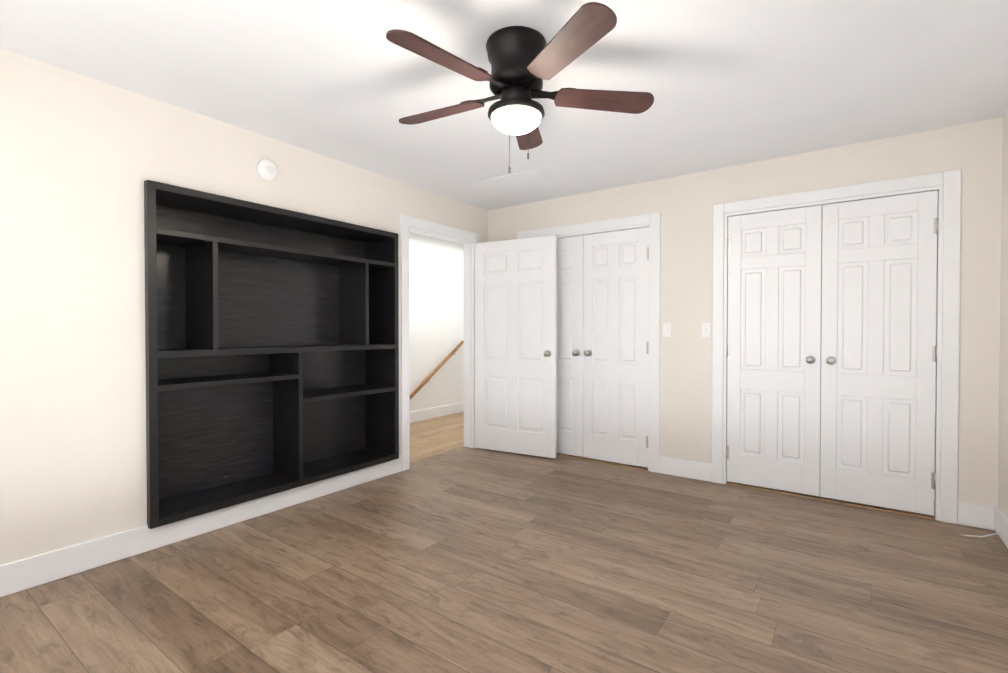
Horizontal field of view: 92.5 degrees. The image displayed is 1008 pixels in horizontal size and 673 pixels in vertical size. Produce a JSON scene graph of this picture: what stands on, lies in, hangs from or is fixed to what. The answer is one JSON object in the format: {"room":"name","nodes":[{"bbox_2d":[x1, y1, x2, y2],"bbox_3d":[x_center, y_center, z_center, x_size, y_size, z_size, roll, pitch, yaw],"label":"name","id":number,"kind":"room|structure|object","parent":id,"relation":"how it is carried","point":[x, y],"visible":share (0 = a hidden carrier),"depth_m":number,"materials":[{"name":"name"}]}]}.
{"room":"empty bedroom","nodes":[
{"label":"empty bedroom","id":0,"kind":"room"},
{"bbox_2d":[0,48,487,564],"bbox_3d":[-1.445,-0.073,3.203,0.001,2.416,4.420,0,1,36],"label":"wall","id":1,"kind":"structure","parent":0,"point":[82,158],"depth_m":2.38,"materials":[{"name":"paint"}]},
{"bbox_2d":[0,455,401,596],"bbox_3d":[-1.779,1.071,2.733,0.018,0.140,3.183,0,1,36],"label":"baseboard","id":2,"kind":"structure","parent":1,"relation":"attached to","point":[30,572],"depth_m":2.57,"materials":[{"name":"paint"}]},
{"bbox_2d":[257,159,277,180],"bbox_3d":[-1.502,-1.064,3.078,0.039,0.132,0.132,0,1,36],"label":"smoke detector","id":3,"kind":"object","parent":1,"relation":"attached to","point":[267,170],"visible":1,"depth_m":3.06,"materials":[{"name":"white plastic"}]},
{"bbox_2d":[144,180,398,528],"bbox_3d":[-1.521,0.088,3.353,0.385,1.840,1.733,0,1,36],"label":"shelf unit","id":4,"kind":"object","parent":1,"relation":"attached to","point":[272,348],"visible":0.83,"depth_m":3.27,"materials":[{"name":"black wood"}]},
{"bbox_2d":[400,214,480,470],"bbox_3d":[-0.546,0.048,4.447,0.018,2.143,1.062,0,1,36],"label":"door frame","id":5,"kind":"structure","parent":1,"relation":"attached to","point":[405,220],"depth_m":4.05,"materials":[{"name":"paint"}]},
{"bbox_2d":[475,235,556,457],"bbox_3d":[0.091,0.094,4.582,0.872,2.021,0.168,0,1,29],"label":"open entry door","id":6,"kind":"structure","parent":1,"relation":"in","point":[515,345],"depth_m":4.55,"materials":[{"name":"paint"}]},
{"bbox_2d":[409,232,463,411],"bbox_3d":[-0.556,-0.105,5.849,1.370,2.416,3.400,0,1,36],"label":"wall","id":7,"kind":"structure","parent":0,"point":[436,305],"depth_m":6.51,"materials":[{"name":"paint"}]},
{"bbox_2d":[410,402,463,422],"bbox_3d":[-1.108,1.028,6.257,0.014,0.140,3.400,0,1,36],"label":"baseboard","id":8,"kind":"structure","parent":7,"relation":"attached to","point":[428,413],"depth_m":6.52,"materials":[{"name":"paint"}]},
{"bbox_2d":[410,341,463,398],"bbox_3d":[-1.002,0.534,6.329,0.097,0.939,1.394,0,1,36],"label":"handrail","id":9,"kind":"object","parent":7,"relation":"attached to","point":[433,372],"visible":0.65,"depth_m":6.40,"materials":[{"name":"brown wood"}]},
{"bbox_2d":[410,412,463,461],"bbox_3d":[-0.556,1.103,5.864,1.370,0.001,3.400,0,1,36],"label":"floor","id":10,"kind":"structure","parent":0,"point":[434,436],"depth_m":5.40,"materials":[{"name":"brown wood"}]},
{"bbox_2d":[0,446,1007,672],"bbox_3d":[0.205,1.145,2.408,3.887,0.001,5.020,0,1,36],"label":"floor","id":11,"kind":"structure","parent":0,"point":[463,559],"depth_m":2.20,"materials":[{"name":"brown wood"}]},
{"bbox_2d":[557,453,647,470],"bbox_3d":[0.734,1.117,4.422,1.214,0.007,0.066,0,1,36],"label":"threshold","id":12,"kind":"object","parent":11,"relation":"on","point":[560,454],"depth_m":4.30,"materials":[{"name":"brown wood"}]},
{"bbox_2d":[409,185,942,520],"bbox_3d":[0.915,0.098,3.609,3.636,2.065,1.239,0,1,36],"label":"frames","id":13,"kind":"object","parent":11,"relation":"on","point":[469,333],"visible":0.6,"depth_m":3.70,"materials":[{"name":"paint"}]},
{"bbox_2d":[726,481,934,519],"bbox_3d":[2.207,1.129,3.370,1.202,0.007,0.066,0,1,36],"label":"threshold","id":14,"kind":"object","parent":11,"relation":"on","point":[800,495],"depth_m":3.31,"materials":[{"name":"brown wood"}]},
{"bbox_2d":[960,532,1002,536],"bbox_3d":[2.694,1.114,2.721,0.181,0.053,0.013,0,1,26],"label":"cord","id":15,"kind":"object","parent":11,"relation":"on","point":[982,536],"visible":0.96,"depth_m":2.71,"materials":[{"name":"white plastic"}]},
{"bbox_2d":[0,0,1007,209],"bbox_3d":[0.084,-1.268,2.096,3.757,0.001,4.420,0,1,36],"label":"ceiling","id":16,"kind":"structure","parent":0,"point":[726,83],"depth_m":2.33,"materials":[{"name":"paint"}]},
{"bbox_2d":[386,2,653,172],"bbox_3d":[0.015,-1.010,2.095,1.184,0.515,1.190,0,1,36],"label":"ceiling fan","id":17,"kind":"object","parent":16,"relation":"hanging from","point":[524,61],"visible":1,"depth_m":2.00,"materials":[{"name":"brown wood"}]},
{"bbox_2d":[475,170,574,201],"bbox_3d":[0.194,-1.289,4.174,0.560,0.008,0.730,0,1,36],"label":"ceiling hatch","id":18,"kind":"object","parent":16,"relation":"attached to","point":[526,185],"visible":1,"depth_m":4.13,"materials":[{"name":"paint"}]},
{"bbox_2d":[488,117,1002,506],"bbox_3d":[1.542,-0.085,4.153,3.757,2.416,0.600,0,1,36],"label":"wall","id":19,"kind":"structure","parent":0,"point":[684,204],"depth_m":3.44,"materials":[{"name":"paint"}]},
{"bbox_2d":[557,235,583,456],"bbox_3d":[0.460,0.088,4.555,0.612,2.021,0.101,0,1,36],"label":"closet door","id":20,"kind":"structure","parent":19,"relation":"in","point":[570,268],"depth_m":4.47,"materials":[{"name":"paint"}]},
{"bbox_2d":[517,212,660,472],"bbox_3d":[0.708,0.049,4.372,1.410,2.143,0.018,0,1,36],"label":"door frame","id":21,"kind":"structure","parent":19,"relation":"attached to","point":[653,218],"depth_m":3.99,"materials":[{"name":"paint"}]},
{"bbox_2d":[583,227,648,467],"bbox_3d":[0.961,0.092,4.198,0.612,2.021,0.101,0,1,36],"label":"closet door","id":22,"kind":"structure","parent":19,"relation":"in","point":[615,338],"depth_m":4.20,"materials":[{"name":"paint"}]},
{"bbox_2d":[663,323,671,336],"bbox_3d":[1.328,-0.051,3.928,0.070,0.115,0.016,0,1,36],"label":"light switch","id":23,"kind":"object","parent":19,"relation":"attached to","point":[667,329],"visible":1,"depth_m":3.93,"materials":[{"name":"white plastic"}]},
{"bbox_2d":[659,456,711,481],"bbox_3d":[1.447,1.057,3.858,0.406,0.140,0.014,0,1,36],"label":"baseboard","id":24,"kind":"structure","parent":19,"relation":"attached to","point":[702,471],"depth_m":3.85,"materials":[{"name":"paint"}]},
{"bbox_2d":[701,323,710,337],"bbox_3d":[1.572,-0.049,3.754,0.070,0.115,0.016,0,1,36],"label":"light switch","id":25,"kind":"object","parent":19,"relation":"attached to","point":[705,330],"visible":1,"depth_m":3.75,"materials":[{"name":"white plastic"}]},
{"bbox_2d":[726,205,821,495],"bbox_3d":[1.935,0.101,3.502,0.606,2.021,0.101,0,1,36],"label":"closet door","id":26,"kind":"structure","parent":19,"relation":"in","point":[774,349],"depth_m":3.50,"materials":[{"name":"paint"}]},
{"bbox_2d":[712,169,960,523],"bbox_3d":[2.181,0.062,3.320,1.398,2.143,0.018,0,1,36],"label":"door frame","id":27,"kind":"structure","parent":19,"relation":"attached to","point":[950,181],"depth_m":2.95,"materials":[{"name":"paint"}]},
{"bbox_2d":[820,190,938,515],"bbox_3d":[2.431,0.105,3.147,0.606,2.021,0.101,0,1,36],"label":"closet door","id":28,"kind":"structure","parent":19,"relation":"in","point":[878,342],"depth_m":3.15,"materials":[{"name":"paint"}]},
{"bbox_2d":[998,110,1007,518],"bbox_3d":[1.612,-0.047,1.019,0.001,2.416,4.420,0,1,36],"label":"wall","id":29,"kind":"structure","parent":0,"point":[1003,446],"depth_m":2.74,"materials":[{"name":"paint"}]},
{"bbox_2d":[988,506,1007,547],"bbox_3d":[1.604,1.091,1.039,0.018,0.140,4.420,0,1,36],"label":"baseboard","id":30,"kind":"structure","parent":29,"relation":"attached to","point":[997,521],"depth_m":2.76,"materials":[{"name":"paint"}]}
]}

